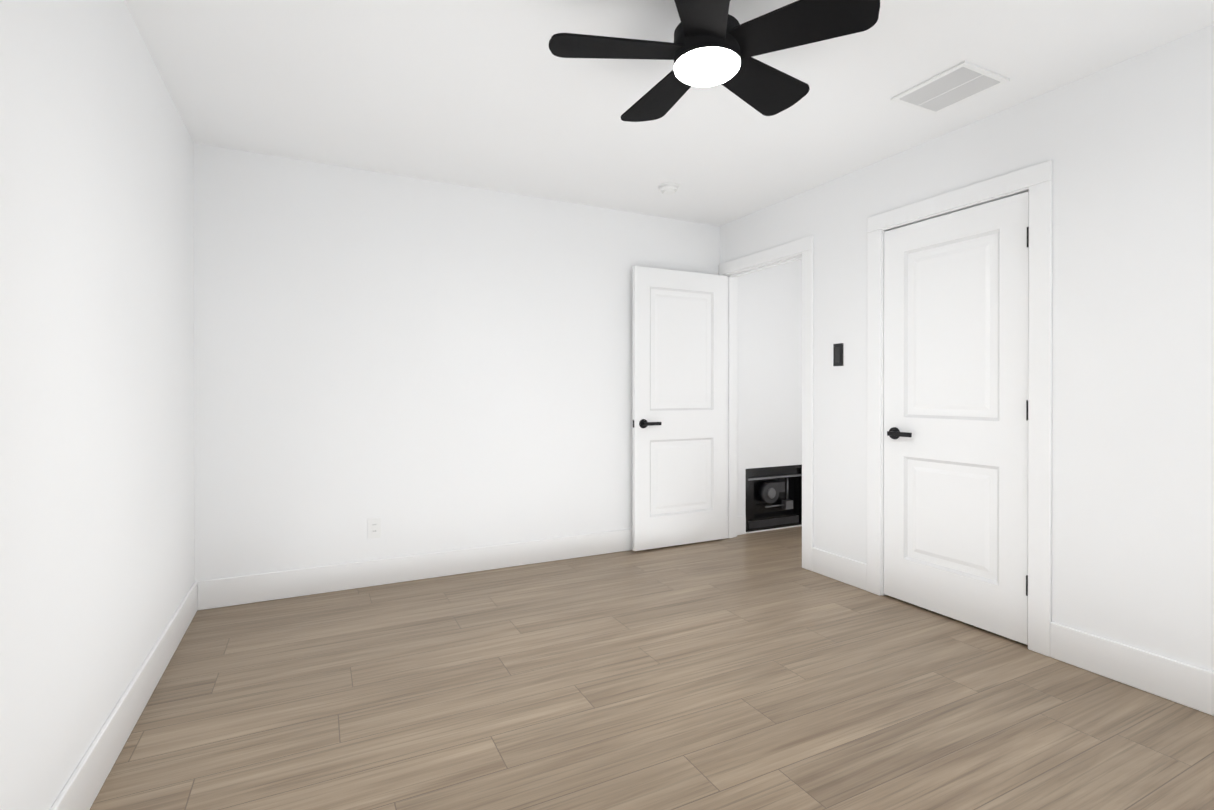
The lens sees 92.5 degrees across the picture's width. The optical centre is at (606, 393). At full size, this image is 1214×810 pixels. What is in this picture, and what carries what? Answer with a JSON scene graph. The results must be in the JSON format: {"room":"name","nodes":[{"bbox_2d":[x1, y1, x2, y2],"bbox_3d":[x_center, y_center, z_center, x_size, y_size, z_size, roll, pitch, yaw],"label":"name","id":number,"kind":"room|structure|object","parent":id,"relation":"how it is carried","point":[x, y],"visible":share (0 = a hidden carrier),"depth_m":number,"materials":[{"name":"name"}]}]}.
{"room":"empty bedroom","nodes":[
{"label":"empty bedroom","id":0,"kind":"room"},
{"bbox_2d":[0,0,194,809],"bbox_3d":[-1.269,-0.082,1.133,0.120,2.440,4.432,0,0,-27],"label":"wall","id":1,"kind":"structure","parent":0,"point":[97,553],"depth_m":1.60,"materials":[{"name":"paint"}]},
{"bbox_2d":[50,581,201,809],"bbox_3d":[-1.207,1.062,1.168,0.018,0.152,4.192,0,0,-27],"label":"baseboard","id":2,"kind":"structure","parent":1,"relation":"attached to","point":[85,783],"depth_m":1.87,"materials":[{"name":"white wood"}]},
{"bbox_2d":[194,143,801,580],"bbox_3d":[-0.050,-0.092,4.157,4.770,2.440,0.120,0,0,-27],"label":"wall","id":3,"kind":"structure","parent":0,"point":[420,365],"depth_m":3.54,"materials":[{"name":"paint"}]},
{"bbox_2d":[368,518,380,538],"bbox_3d":[-1.371,0.792,3.424,0.072,0.116,0.010,0,0,-27],"label":"outlet","id":4,"kind":"object","parent":3,"relation":"attached to","point":[374,527],"visible":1,"depth_m":3.42,"materials":[{"name":"white plastic"}]},
{"bbox_2d":[202,529,631,609],"bbox_3d":[-0.618,1.053,3.801,3.373,0.152,0.014,0,0,-27],"label":"baseboard","id":5,"kind":"structure","parent":3,"relation":"attached to","point":[238,590],"depth_m":3.48,"materials":[{"name":"white wood"}]},
{"bbox_2d":[746,465,801,531],"bbox_3d":[1.379,0.858,4.867,0.643,0.510,0.110,0,0,-27],"label":"furnace","id":6,"kind":"object","parent":3,"relation":"attached to","point":[773,497],"visible":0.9,"depth_m":4.87,"materials":[{"name":"black metal"}]},
{"bbox_2d":[90,526,1213,809],"bbox_3d":[0.863,1.160,2.207,4.890,0.050,4.432,0,0,-27],"label":"floor","id":7,"kind":"structure","parent":0,"point":[760,670],"depth_m":2.11,"materials":[{"name":"brown wood"}]},
{"bbox_2d":[124,0,1213,225],"bbox_3d":[0.863,-1.345,2.198,4.890,0.080,4.432,0,0,-27],"label":"ceiling","id":8,"kind":"structure","parent":0,"point":[496,95],"depth_m":2.47,"materials":[{"name":"paint"}]},
{"bbox_2d":[658,182,678,194],"bbox_3d":[0.390,-1.289,3.666,0.132,0.043,0.132,0,0,-27],"label":"smoke detector","id":9,"kind":"object","parent":8,"relation":"attached to","point":[668,188],"visible":1,"depth_m":3.63,"materials":[{"name":"white plastic"}]},
{"bbox_2d":[549,0,879,121],"bbox_3d":[0.309,-1.151,1.863,0.965,0.305,0.943,0,0,-27],"label":"ceiling fan","id":10,"kind":"object","parent":8,"relation":"hanging from","point":[714,43],"visible":1,"depth_m":1.77,"materials":[{"name":"black"}]},
{"bbox_2d":[891,61,1009,114],"bbox_3d":[1.461,-1.300,2.489,0.300,0.010,0.330,0,0,-27],"label":"ceiling vent","id":11,"kind":"object","parent":8,"relation":"in","point":[963,81],"visible":1,"depth_m":2.47,"materials":[{"name":"white plastic"}]},
{"bbox_2d":[720,24,1213,671],"bbox_3d":[1.880,-0.087,2.713,0.120,2.440,4.192,0,0,-27],"label":"wall","id":12,"kind":"structure","parent":0,"point":[1126,146],"depth_m":2.33,"materials":[{"name":"paint"}]},
{"bbox_2d":[719,235,813,570],"bbox_3d":[1.156,0.059,4.157,0.152,2.139,0.959,0,0,-27],"label":"door frame","id":13,"kind":"structure","parent":12,"relation":"attached to","point":[805,246],"depth_m":3.88,"materials":[{"name":"white wood"}]},
{"bbox_2d":[632,266,725,550],"bbox_3d":[0.554,0.104,4.316,0.820,2.023,0.125,0,0,-27],"label":"entry door","id":14,"kind":"structure","parent":13,"relation":"attached to","point":[678,407],"depth_m":4.29,"materials":[{"name":"white wood"}]},
{"bbox_2d":[833,343,842,365],"bbox_3d":[1.400,-0.237,3.522,0.012,0.136,0.072,0,0,-27],"label":"light switch","id":15,"kind":"object","parent":12,"relation":"attached to","point":[837,354],"visible":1,"depth_m":3.52,"materials":[{"name":"black plastic"}]},
{"bbox_2d":[812,547,866,590],"bbox_3d":[1.403,1.054,3.518,0.014,0.152,0.410,0,0,-27],"label":"baseboard","id":16,"kind":"structure","parent":12,"relation":"attached to","point":[837,567],"depth_m":3.50,"materials":[{"name":"white wood"}]},
{"bbox_2d":[884,191,1028,644],"bbox_3d":[1.730,0.109,2.923,0.125,2.023,0.747,0,0,-27],"label":"closet door","id":17,"kind":"structure","parent":12,"relation":"in","point":[956,307],"depth_m":2.87,"materials":[{"name":"white wood"}]},
{"bbox_2d":[867,160,1052,656],"bbox_3d":[1.764,0.100,2.946,0.122,2.065,0.782,0,0,-27],"label":"door frame","id":18,"kind":"structure","parent":12,"relation":"attached to","point":[1024,190],"depth_m":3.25,"materials":[{"name":"white wood"}]},
{"bbox_2d":[1050,622,1213,715],"bbox_3d":[2.329,1.060,1.672,0.014,0.152,1.861,0,0,-27],"label":"baseboard","id":19,"kind":"structure","parent":12,"relation":"attached to","point":[1172,679],"depth_m":2.24,"materials":[{"name":"white wood"}]}
]}

